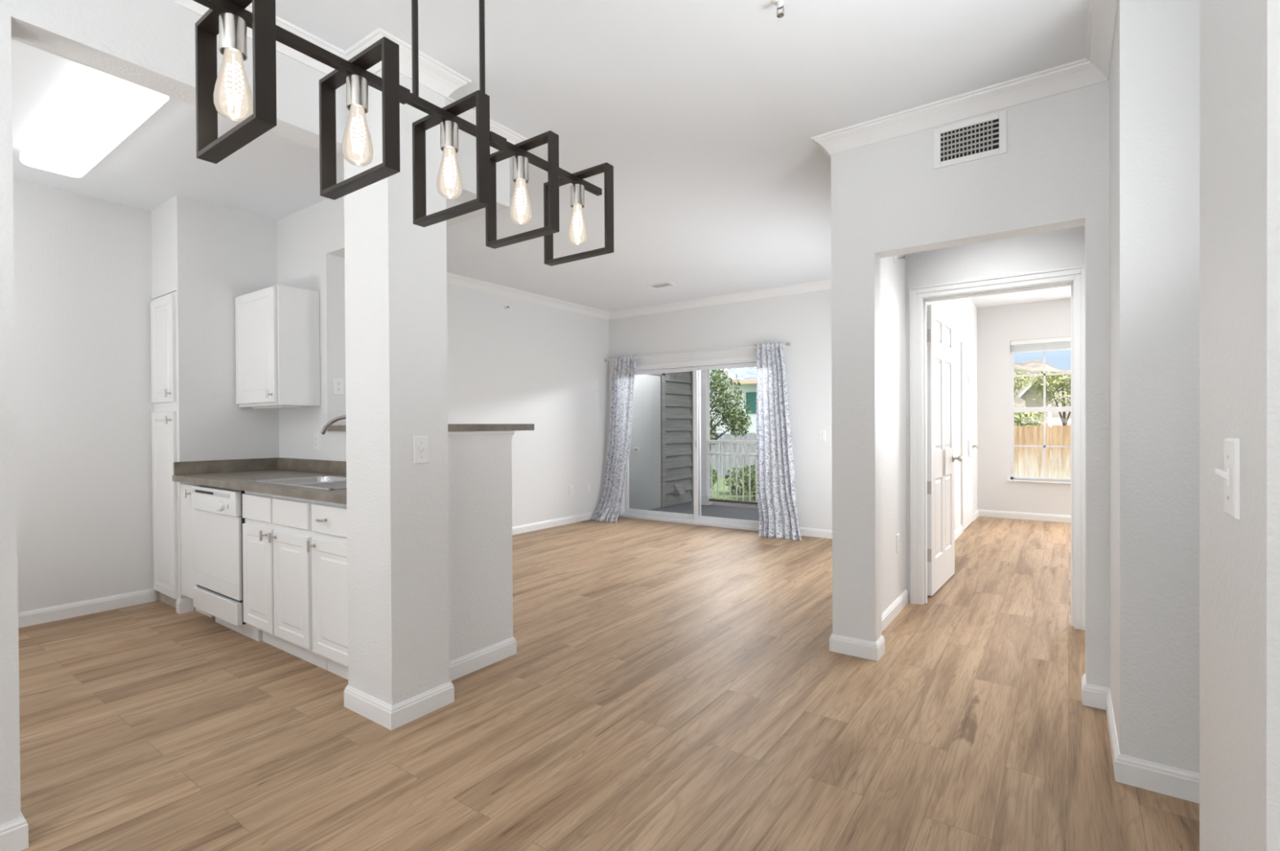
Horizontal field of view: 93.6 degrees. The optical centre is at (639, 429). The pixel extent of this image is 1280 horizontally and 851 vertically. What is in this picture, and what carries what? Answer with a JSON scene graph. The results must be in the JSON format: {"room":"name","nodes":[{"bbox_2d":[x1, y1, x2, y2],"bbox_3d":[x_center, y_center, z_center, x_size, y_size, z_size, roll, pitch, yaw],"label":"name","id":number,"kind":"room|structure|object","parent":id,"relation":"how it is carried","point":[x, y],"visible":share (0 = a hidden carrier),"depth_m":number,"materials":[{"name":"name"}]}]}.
{"room":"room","nodes":[
{"label":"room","id":0,"kind":"room"},
{"bbox_2d":[13,178,159,613],"bbox_3d":[-4.340,-0.150,2.934,0.125,2.710,4.340,0,0,35],"label":"wall","id":1,"kind":"structure","parent":0,"point":[82,264],"depth_m":3.87,"materials":[{"name":"white paint"}]},
{"bbox_2d":[17,588,193,627],"bbox_3d":[-4.237,1.162,2.542,0.498,0.090,3.800,0,0,35],"label":"baseboard","id":2,"kind":"structure","parent":1,"relation":"attached to","point":[34,617],"depth_m":3.89,"materials":[{"name":"white paint"}]},
{"bbox_2d":[0,0,349,825],"bbox_3d":[-2.316,-0.149,1.076,0.140,2.710,3.666,0,0,35],"label":"wall","id":3,"kind":"structure","parent":0,"point":[149,44],"depth_m":1.81,"materials":[{"name":"white paint"}]},
{"bbox_2d":[0,812,28,850],"bbox_3d":[-2.591,1.165,0.677,0.153,0.090,2.674,0,0,35],"label":"baseboard","id":4,"kind":"structure","parent":3,"relation":"attached to","point":[14,834],"depth_m":1.70,"materials":[{"name":"white paint"}]},
{"bbox_2d":[151,195,279,610],"bbox_3d":[-3.008,-0.166,4.278,0.485,2.710,0.605,0,0,35],"label":"wall","id":5,"kind":"structure","parent":0,"point":[212,255],"depth_m":4.06,"materials":[{"name":"white paint"}]},
{"bbox_2d":[277,130,512,661],"bbox_3d":[-2.020,-0.168,3.785,2.915,2.710,0.540,0,0,35],"label":"wall","id":6,"kind":"structure","parent":0,"point":[311,239],"depth_m":3.13,"materials":[{"name":"white paint"}]},
{"bbox_2d":[173,457,346,475],"bbox_3d":[-1.940,0.246,3.498,2.154,0.084,0.638,0,0,35],"label":"backsplash","id":7,"kind":"structure","parent":6,"relation":"attached to","point":[332,467],"depth_m":4.07,"materials":[{"name":"beige laminate"}]},
{"bbox_2d":[235,284,319,409],"bbox_3d":[-2.482,-0.535,4.075,0.603,0.779,0.314,0,0,35],"label":"upper cabinet","id":8,"kind":"object","parent":6,"relation":"attached to","point":[277,326],"visible":1,"depth_m":3.93,"materials":[{"name":"white wood"}]},
{"bbox_2d":[313,432,319,449],"bbox_3d":[-2.188,0.078,4.062,0.070,0.115,0.008,0,0,35],"label":"outlet","id":9,"kind":"object","parent":6,"relation":"attached to","point":[316,435],"visible":1,"depth_m":4.05,"materials":[{"name":"white plastic"}]},
{"bbox_2d":[333,377,343,395],"bbox_3d":[-2.027,-0.293,4.040,0.008,0.115,0.070,0,0,35],"label":"outlet","id":10,"kind":"object","parent":6,"relation":"attached to","point":[338,383],"visible":1,"depth_m":4.04,"materials":[{"name":"white plastic"}]},
{"bbox_2d":[336,386,341,391],"bbox_3d":[-2.024,-0.273,4.039,0.002,0.033,0.033,0,0,35],"label":"receptacle","id":11,"kind":"object","parent":10,"relation":"attached to","point":[338,388],"depth_m":4.04,"materials":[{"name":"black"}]},
{"bbox_2d":[326,424,534,437],"bbox_3d":[-1.438,0.004,3.462,1.638,0.064,0.683,0,0,35],"label":"bar","id":12,"kind":"object","parent":6,"relation":"attached to","point":[454,430],"visible":0.48,"depth_m":3.02,"materials":[{"name":"beige laminate"}]},
{"bbox_2d":[343,70,449,706],"bbox_3d":[-1.049,-0.166,2.592,0.328,2.710,0.274,0,0,35],"label":"wall pillar","id":13,"kind":"structure","parent":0,"point":[395,268],"depth_m":2.48,"materials":[{"name":"white paint"}]},
{"bbox_2d":[413,435,428,464],"bbox_3d":[-0.904,0.084,2.494,0.021,0.115,0.070,0,0,35],"label":"light switch","id":14,"kind":"object","parent":13,"relation":"attached to","point":[420,444],"visible":1,"depth_m":2.49,"materials":[{"name":"white plastic"}]},
{"bbox_2d":[343,636,516,730],"bbox_3d":[-1.894,1.143,3.540,2.833,0.090,0.840,0,0,35],"label":"baseboard","id":15,"kind":"structure","parent":13,"relation":"attached to","point":[391,717],"depth_m":2.54,"materials":[{"name":"white paint"}]},
{"bbox_2d":[446,283,608,527],"bbox_3d":[-1.671,-0.187,6.410,0.135,2.710,4.140,0,0,35],"label":"wall","id":16,"kind":"structure","parent":0,"point":[544,366],"depth_m":6.98,"materials":[{"name":"white paint"}]},
{"bbox_2d":[502,305,509,311],"bbox_3d":[-1.456,-1.334,6.547,0.058,0.059,0.060,0,0,35],"label":"sprinkler head","id":17,"kind":"object","parent":16,"relation":"attached to","point":[504,308],"visible":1,"depth_m":6.55},
{"bbox_2d":[511,511,594,535],"bbox_3d":[-1.570,1.123,6.352,0.095,0.090,4.140,0,0,35],"label":"baseboard","id":18,"kind":"structure","parent":16,"relation":"attached to","point":[526,528],"depth_m":7.12,"materials":[{"name":"white paint"}]},
{"bbox_2d":[568,485,573,495],"bbox_3d":[-0.852,0.747,7.434,0.008,0.115,0.070,0,0,35],"label":"outlet","id":19,"kind":"object","parent":16,"relation":"attached to","point":[571,487],"visible":1,"depth_m":7.43,"materials":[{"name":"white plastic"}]},
{"bbox_2d":[11,0,1088,311],"bbox_3d":[1.018,-1.597,3.409,8.300,0.120,11.360,0,0,35],"label":"ceiling","id":20,"kind":"structure","parent":0,"point":[705,114],"depth_m":2.88,"materials":[{"name":"white paint"}]},
{"bbox_2d":[19,66,168,177],"bbox_3d":[-2.687,-1.470,2.917,1.440,0.088,0.255,0,0,35],"label":"ceiling light","id":21,"kind":"object","parent":20,"relation":"attached to","point":[101,109],"visible":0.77,"depth_m":2.80,"materials":[{"name":"translucent white acrylic plastic"}]},
{"bbox_2d":[193,0,613,266],"bbox_3d":[-0.485,-1.031,1.526,0.267,0.971,1.200,0,0,35],"label":"linear chandelier","id":22,"kind":"object","parent":20,"relation":"hanging from","point":[228,94],"visible":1,"depth_m":1.34,"materials":[{"name":"brown metal"}]},
{"bbox_2d":[218,12,247,61],"bbox_3d":[-0.766,-0.744,1.131,0.044,0.071,0.044,0,0,35],"label":"socket","id":23,"kind":"object","parent":22,"relation":"attached to","point":[233,26],"depth_m":1.12,"materials":[{"name":"silver metal"}]},
{"bbox_2d":[346,74,368,113],"bbox_3d":[-0.625,-0.746,1.329,0.044,0.071,0.044,0,0,35],"label":"socket","id":24,"kind":"object","parent":22,"relation":"attached to","point":[357,85],"depth_m":1.31,"materials":[{"name":"silver metal"}]},
{"bbox_2d":[440,120,458,152],"bbox_3d":[-0.484,-0.748,1.527,0.044,0.071,0.044,0,0,35],"label":"socket","id":25,"kind":"object","parent":22,"relation":"attached to","point":[449,129],"depth_m":1.51,"materials":[{"name":"silver metal"}]},
{"bbox_2d":[512,155,528,183],"bbox_3d":[-0.343,-0.750,1.725,0.044,0.071,0.044,0,0,35],"label":"socket","id":26,"kind":"object","parent":22,"relation":"attached to","point":[520,163],"depth_m":1.71,"materials":[{"name":"silver metal"}]},
{"bbox_2d":[570,183,584,208],"bbox_3d":[-0.200,-0.752,1.925,0.044,0.071,0.044,0,0,35],"label":"socket","id":27,"kind":"object","parent":22,"relation":"attached to","point":[577,190],"depth_m":1.91,"materials":[{"name":"silver metal"}]},
{"bbox_2d":[646,281,677,288],"bbox_3d":[0.237,-1.547,6.448,0.280,0.010,0.180,0,0,35],"label":"ceiling vent","id":28,"kind":"object","parent":20,"relation":"in","point":[668,284],"visible":1,"depth_m":6.42,"materials":[{"name":"white metal"}]},
{"bbox_2d":[771,0,788,17],"bbox_3d":[0.498,-1.497,2.129,0.060,0.058,0.059,0,0,35],"label":"sprinkler head","id":29,"kind":"object","parent":20,"relation":"attached to","point":[780,3],"visible":1,"depth_m":2.13},
{"bbox_2d":[18,516,1199,850],"bbox_3d":[1.033,1.232,3.428,8.300,0.120,11.360,0,0,35],"label":"floor","id":30,"kind":"structure","parent":0,"point":[667,686],"depth_m":2.37,"materials":[{"name":"brown wood"}]},
{"bbox_2d":[150,291,179,608],"bbox_3d":[-3.039,0.142,4.259,0.450,2.095,0.636,0,0,35],"label":"pantry cabinet","id":31,"kind":"object","parent":30,"relation":"on","point":[163,308],"visible":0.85,"depth_m":4.00,"materials":[{"name":"white wood"}]},
{"bbox_2d":[180,482,214,617],"bbox_3d":[-2.705,0.760,4.042,0.276,0.858,0.632,0,0,35],"label":"base cabinet","id":32,"kind":"object","parent":30,"relation":"on","point":[187,513],"visible":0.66,"depth_m":3.82,"materials":[{"name":"white wood"}]},
{"bbox_2d":[191,484,262,641],"bbox_3d":[-2.308,0.761,3.745,0.708,0.855,0.634,0,0,35],"label":"dishwasher","id":33,"kind":"object","parent":30,"relation":"on","point":[218,593],"visible":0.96,"depth_m":3.49,"materials":[{"name":"white metal"}]},
{"bbox_2d":[199,484,240,491],"bbox_3d":[-2.314,0.711,3.788,0.648,0.755,0.570,0,0,35],"label":"tub","id":34,"kind":"object","parent":33,"relation":"in","point":[199,485],"depth_m":3.54,"materials":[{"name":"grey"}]},
{"bbox_2d":[242,491,327,670],"bbox_3d":[-1.744,0.759,3.357,0.770,0.858,0.632,0,0,35],"label":"base cabinet","id":35,"kind":"object","parent":30,"relation":"on","point":[277,530],"visible":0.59,"depth_m":3.10,"materials":[{"name":"white wood"}]},
{"bbox_2d":[172,457,346,504],"bbox_3d":[-1.942,0.265,3.496,2.154,0.122,0.643,0,0,35],"label":"countertop","id":36,"kind":"structure","parent":35,"relation":"on","point":[234,474],"depth_m":3.87,"materials":[{"name":"beige laminate"}]},
{"bbox_2d":[249,475,346,490],"bbox_3d":[-1.696,0.364,3.305,0.860,0.161,0.475,0,0,35],"label":"sink","id":37,"kind":"object","parent":36,"relation":"in","point":[330,482],"visible":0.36,"depth_m":3.35,"materials":[{"name":"silver metal"}]},
{"bbox_2d":[320,414,346,435],"bbox_3d":[-1.693,0.098,3.571,0.526,0.377,0.106,0,0,30],"label":"kitchen faucet","id":38,"kind":"object","parent":36,"relation":"on","point":[332,421],"visible":0.25,"depth_m":3.62,"materials":[{"name":"silver metal"}]},
{"bbox_2d":[306,500,348,679],"bbox_3d":[-1.246,0.759,3.001,0.451,0.858,0.632,0,0,35],"label":"base cabinet","id":39,"kind":"object","parent":30,"relation":"on","point":[329,520],"visible":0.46,"depth_m":2.80,"materials":[{"name":"white wood"}]},
{"bbox_2d":[665,371,692,506],"bbox_3d":[0.191,-0.018,9.002,0.258,2.520,1.960,0,0,35],"label":"wall","id":40,"kind":"structure","parent":0,"point":[683,436],"depth_m":9.38,"materials":[{"name":"grey wood"}]},
{"bbox_2d":[628,374,662,510],"bbox_3d":[0.069,0.177,8.612,0.091,1.975,0.900,0,0,35],"label":"door","id":41,"kind":"structure","parent":40,"relation":"in","point":[645,473],"depth_m":8.67,"materials":[{"name":"grey paint"}]},
{"bbox_2d":[651,371,693,508],"bbox_3d":[0.289,-0.054,8.944,0.035,2.450,1.980,0,0,35],"label":"trim","id":42,"kind":"structure","parent":40,"relation":"attached to","point":[663,375],"depth_m":9.02,"materials":[{"name":"grey"}]},
{"bbox_2d":[665,371,692,494],"bbox_3d":[0.598,-0.075,9.387,0.026,2.096,0.780,0,0,35],"label":"siding","id":43,"kind":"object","parent":40,"relation":"attached to","point":[688,371],"depth_m":9.35,"materials":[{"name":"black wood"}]},
{"bbox_2d":[674,482,685,494],"bbox_3d":[0.626,0.910,9.316,0.100,0.165,0.200,0,0,35],"label":"air vent","id":44,"kind":"object","parent":40,"relation":"in","point":[678,488],"visible":1,"depth_m":9.28,"materials":[{"name":"grey"}]},
{"bbox_2d":[648,502,759,521],"bbox_3d":[1.708,1.236,7.835,4.280,0.130,1.800,0,0,35],"label":"floor","id":45,"kind":"structure","parent":0,"point":[712,510],"depth_m":8.64,"materials":[{"name":"grey concrete"}]},
{"bbox_2d":[700,369,711,505],"bbox_3d":[1.004,0.070,9.356,0.170,2.190,0.160,0,0,35],"label":"post","id":46,"kind":"object","parent":45,"relation":"on","point":[704,375],"visible":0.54,"depth_m":9.30,"materials":[{"name":"grey paint"}]},
{"bbox_2d":[706,440,758,505],"bbox_3d":[2.465,0.631,8.321,3.450,0.945,0.070,0,0,35],"label":"balcony railing","id":47,"kind":"object","parent":46,"relation":"attached to","point":[717,442],"visible":0.34,"depth_m":9.04,"materials":[{"name":"white metal"}]},
{"bbox_2d":[608,288,831,530],"bbox_3d":[1.198,-0.206,6.993,4.130,2.710,0.140,0,0,35],"label":"wall","id":48,"kind":"structure","parent":0,"point":[803,320],"depth_m":6.58,"materials":[{"name":"white paint"}]},
{"bbox_2d":[617,359,759,531],"bbox_3d":[0.656,0.172,7.365,2.235,1.955,0.150,0,0,35],"label":"door","id":49,"kind":"structure","parent":48,"relation":"in","point":[625,512],"depth_m":7.33,"materials":[{"name":"white metal"}]},
{"bbox_2d":[635,356,755,368],"bbox_3d":[0.628,0.159,7.309,2.315,1.983,0.016,0,0,35],"label":"trim","id":50,"kind":"structure","parent":48,"relation":"attached to","point":[745,357],"depth_m":7.24,"materials":[{"name":"white paint"}]},
{"bbox_2d":[604,342,791,361],"bbox_3d":[0.593,-0.920,7.265,2.582,0.060,0.107,0,0,35],"label":"curtain rod","id":51,"kind":"object","parent":48,"relation":"attached to","point":[788,344],"visible":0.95,"depth_m":7.12,"materials":[{"name":"white metal"}]},
{"bbox_2d":[590,355,636,523],"bbox_3d":[-0.358,0.096,7.666,0.484,2.107,0.452,0,0,35],"label":"curtain","id":52,"kind":"object","parent":51,"relation":"hanging from","point":[608,509],"visible":1,"depth_m":7.78,"materials":[{"name":"grey fabric"}]},
{"bbox_2d":[755,342,801,540],"bbox_3d":[1.462,0.093,6.447,0.614,2.107,0.324,0,0,35],"label":"curtain","id":53,"kind":"object","parent":51,"relation":"hanging from","point":[775,474],"visible":1,"depth_m":6.54,"materials":[{"name":"grey fabric"}]},
{"bbox_2d":[819,430,826,441],"bbox_3d":[1.933,0.064,6.372,0.070,0.115,0.021,0,0,35],"label":"light switch","id":54,"kind":"object","parent":48,"relation":"attached to","point":[822,433],"visible":1,"depth_m":6.37,"materials":[{"name":"white plastic"}]},
{"bbox_2d":[831,142,946,642],"bbox_3d":[2.057,-0.195,4.452,0.220,2.710,3.280,0,0,35],"label":"wall","id":55,"kind":"structure","parent":0,"point":[868,349],"depth_m":3.14,"materials":[{"name":"white paint"}]},
{"bbox_2d":[896,533,899,553],"bbox_3d":[1.652,0.727,3.841,0.008,0.115,0.070,0,0,35],"label":"outlet","id":56,"kind":"object","parent":55,"relation":"attached to","point":[898,535],"visible":1,"depth_m":3.83,"materials":[{"name":"white plastic"}]},
{"bbox_2d":[893,255,905,263],"bbox_3d":[1.633,-1.080,3.774,0.058,0.059,0.060,0,0,35],"label":"sprinkler head","id":57,"kind":"object","parent":55,"relation":"attached to","point":[895,258],"visible":0.92,"depth_m":3.77},
{"bbox_2d":[926,304,962,596],"bbox_3d":[2.227,0.140,4.451,0.166,2.015,0.850,0,0,38],"label":"door","id":58,"kind":"structure","parent":55,"relation":"in","point":[941,458],"depth_m":4.37,"materials":[{"name":"white paint"}]},
{"bbox_2d":[954,509,1071,541],"bbox_3d":[4.556,1.098,4.979,3.565,0.090,4.460,0,0,35],"label":"baseboard","id":59,"kind":"structure","parent":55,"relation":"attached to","point":[979,513],"depth_m":7.49,"materials":[{"name":"white paint"}]},
{"bbox_2d":[946,297,977,530],"bbox_3d":[3.697,-0.219,6.893,0.055,2.710,2.600,0,0,35],"label":"wall","id":60,"kind":"structure","parent":0,"point":[962,311],"depth_m":6.54,"materials":[{"name":"white paint"}]},
{"bbox_2d":[960,342,974,533],"bbox_3d":[3.838,0.081,7.029,0.017,2.107,1.004,0,0,35],"label":"trim","id":61,"kind":"structure","parent":60,"relation":"attached to","point":[963,346],"depth_m":6.63,"materials":[{"name":"white paint"}]},
{"bbox_2d":[963,350,978,530],"bbox_3d":[3.861,0.112,7.013,0.085,2.020,0.860,0,0,35],"label":"door","id":62,"kind":"structure","parent":60,"relation":"in","point":[968,446],"depth_m":6.99,"materials":[{"name":"white paint"}]},
{"bbox_2d":[874,86,1085,257],"bbox_3d":[1.573,-1.218,2.845,0.860,0.638,0.120,0,0,35],"label":"wall","id":63,"kind":"structure","parent":0,"point":[1038,185],"depth_m":2.75,"materials":[{"name":"white paint"}]},
{"bbox_2d":[933,110,1006,168],"bbox_3d":[1.531,-1.346,2.795,0.300,0.190,0.007,0,0,35],"label":"air vent","id":64,"kind":"object","parent":63,"relation":"in","point":[960,142],"visible":1,"depth_m":2.79,"materials":[{"name":"white metal"}]},
{"bbox_2d":[905,226,1084,603],"bbox_3d":[3.407,-0.193,2.961,3.890,2.710,0.120,0,0,35],"label":"wall","id":65,"kind":"structure","parent":0,"point":[1064,248],"depth_m":3.77,"materials":[{"name":"white paint"}]},
{"bbox_2d":[909,266,1084,631],"bbox_3d":[2.240,0.108,3.796,0.964,2.110,0.156,0,0,35],"label":"trim","id":66,"kind":"structure","parent":65,"relation":"attached to","point":[1074,277],"depth_m":3.73,"materials":[{"name":"white paint"}]},
{"bbox_2d":[977,298,1071,515],"bbox_3d":[6.047,-0.231,6.727,3.965,2.710,0.140,0,0,35],"label":"wall","id":67,"kind":"structure","parent":0,"point":[997,326],"depth_m":7.65,"materials":[{"name":"white paint"}]},
{"bbox_2d":[1007,342,1071,484],"bbox_3d":[5.002,-0.236,7.427,0.780,1.777,0.135,0,0,35],"label":"window","id":68,"kind":"structure","parent":67,"relation":"in","point":[1058,409],"depth_m":7.47,"materials":[{"name":"white metal"}]},
{"bbox_2d":[1010,337,1071,353],"bbox_3d":[4.985,-1.045,7.405,0.712,0.156,0.028,0,0,35],"label":"mini blind","id":69,"kind":"object","parent":68,"relation":"attached to","point":[1053,341],"visible":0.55,"depth_m":7.42,"materials":[{"name":"white plastic"}]},
{"bbox_2d":[1084,0,1199,773],"bbox_3d":[2.554,-0.184,2.411,1.240,2.710,1.765,0,0,35],"label":"wall","id":70,"kind":"structure","parent":0,"point":[1142,223],"depth_m":1.97,"materials":[{"name":"white paint"}]},
{"bbox_2d":[168,0,1119,319],"bbox_3d":[-0.516,-1.484,2.822,5.915,0.082,8.620,0,0,35],"label":"trim","id":71,"kind":"structure","parent":70,"relation":"attached to","point":[1095,68],"depth_m":2.69,"materials":[{"name":"white paint"}]},
{"bbox_2d":[799,527,1199,804],"bbox_3d":[1.909,1.118,4.127,1.647,0.090,4.900,0,0,12],"label":"baseboard","id":72,"kind":"structure","parent":70,"relation":"attached to","point":[1163,780],"depth_m":2.16,"materials":[{"name":"white paint"}]},
{"bbox_2d":[1199,0,1279,850],"bbox_3d":[0.685,-0.157,-0.328,1.103,2.710,4.865,0,0,35],"label":"wall","id":73,"kind":"structure","parent":0,"point":[1239,631],"depth_m":0.83,"materials":[{"name":"white paint"}]},
{"bbox_2d":[1213,437,1239,519],"bbox_3d":[0.860,0.070,0.884,0.021,0.115,0.070,0,0,35],"label":"light switch","id":74,"kind":"object","parent":73,"relation":"attached to","point":[1230,474],"visible":1,"depth_m":0.86,"materials":[{"name":"white plastic"}]},
{"label":"outside","id":75,"kind":"structure","parent":0,"visible":0},
{"bbox_2d":[710,435,1062,502],"bbox_3d":[45.005,0.805,63.105,120.000,0.190,165.000,0,0,35],"label":"ground","id":76,"kind":"structure","parent":75,"point":[720,479],"depth_m":12.16,"materials":[{"name":"green plant"}]},
{"bbox_2d":[710,465,716,493],"bbox_3d":[1.123,0.977,11.626,0.760,0.658,0.652,0,0,35],"label":"shrub","id":77,"kind":"object","parent":76,"relation":"on","point":[714,474],"visible":0.12,"depth_m":11.53,"materials":[{"name":"green plant"}]},
{"bbox_2d":[692,498,758,508],"bbox_3d":[1.084,1.269,10.215,7.900,0.040,1.330,0,0,35],"label":"mulch bed","id":78,"kind":"object","parent":76,"relation":"on","point":[755,506],"visible":0.02,"depth_m":10.00,"materials":[{"name":"grey"}]},
{"bbox_2d":[709,368,752,449],"bbox_3d":[1.637,-0.096,12.367,1.438,2.740,1.025,0,0,35],"label":"broadleaf tree","id":79,"kind":"object","parent":76,"relation":"on","point":[735,422],"visible":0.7,"depth_m":12.18,"materials":[{"name":"green plant"}]},
{"bbox_2d":[709,367,756,434],"bbox_3d":[5.170,-1.935,29.211,14.500,6.160,6.400,0,0,35],"label":"house","id":80,"kind":"structure","parent":76,"relation":"on","point":[747,376],"depth_m":26.43,"materials":[{"name":"white"}]},
{"bbox_2d":[746,391,756,413],"bbox_3d":[5.313,-1.180,26.009,1.550,0.930,0.060,0,0,35],"label":"shutter","id":81,"kind":"object","parent":80,"relation":"hanging from","point":[752,396],"depth_m":26.27,"materials":[{"name":"teal"}]},
{"bbox_2d":[710,432,756,478],"bbox_3d":[1.561,0.662,16.139,9.800,1.173,0.080,0,0,35],"label":"fence","id":82,"kind":"object","parent":76,"relation":"on","point":[752,436],"visible":0.03,"depth_m":15.50,"materials":[{"name":"grey wood"}]},
{"bbox_2d":[724,464,755,495],"bbox_3d":[1.988,0.991,11.732,0.753,0.644,0.642,0,0,35],"label":"shrub","id":83,"kind":"object","parent":76,"relation":"on","point":[745,469],"visible":0.51,"depth_m":11.68,"materials":[{"name":"green plant"}]},
{"bbox_2d":[743,471,757,500],"bbox_3d":[2.217,0.992,10.838,0.733,0.683,0.631,0,0,35],"label":"shrub","id":84,"kind":"object","parent":76,"relation":"on","point":[753,477],"visible":0.11,"depth_m":10.83,"materials":[{"name":"green plant"}]},
{"bbox_2d":[1013,370,1032,397],"bbox_3d":[13.557,-0.593,22.274,1.775,3.477,1.209,0,0,35],"label":"tree","id":85,"kind":"object","parent":76,"relation":"on","point":[1018,383],"visible":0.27,"depth_m":21.93,"materials":[{"name":"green plant"}]},
{"bbox_2d":[1013,405,1043,427],"bbox_3d":[10.542,0.194,17.050,1.617,2.005,1.256,0,0,35],"label":"tree","id":86,"kind":"object","parent":76,"relation":"on","point":[1038,420],"visible":0.33,"depth_m":16.68,"materials":[{"name":"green plant"}]},
{"bbox_2d":[1019,382,1056,459],"bbox_3d":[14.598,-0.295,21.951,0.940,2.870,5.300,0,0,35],"label":"gabled house","id":87,"kind":"structure","parent":76,"relation":"on","point":[1024,395],"depth_m":20.10,"materials":[{"name":"beige"}]},
{"bbox_2d":[1013,425,1071,479],"bbox_3d":[6.580,0.598,8.861,4.824,1.340,0.060,0,0,35],"label":"fence","id":88,"kind":"object","parent":76,"relation":"on","point":[1028,461],"visible":0.09,"depth_m":9.16,"materials":[{"name":"beige wood"}]},
{"bbox_2d":[1028,370,1071,469],"bbox_3d":[12.714,-0.317,17.983,1.822,2.990,1.244,0,0,35],"label":"tree","id":89,"kind":"object","parent":76,"relation":"on","point":[1055,380],"visible":0.47,"depth_m":18.01,"materials":[{"name":"green plant"}]},
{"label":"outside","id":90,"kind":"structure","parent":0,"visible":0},
{"bbox_2d":[1013,360,1071,435],"bbox_3d":[69.863,-7.735,104.862,132.000,16.165,72.000,0,0,35],"label":"hill","id":91,"kind":"structure","parent":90,"point":[1033,366],"depth_m":115.68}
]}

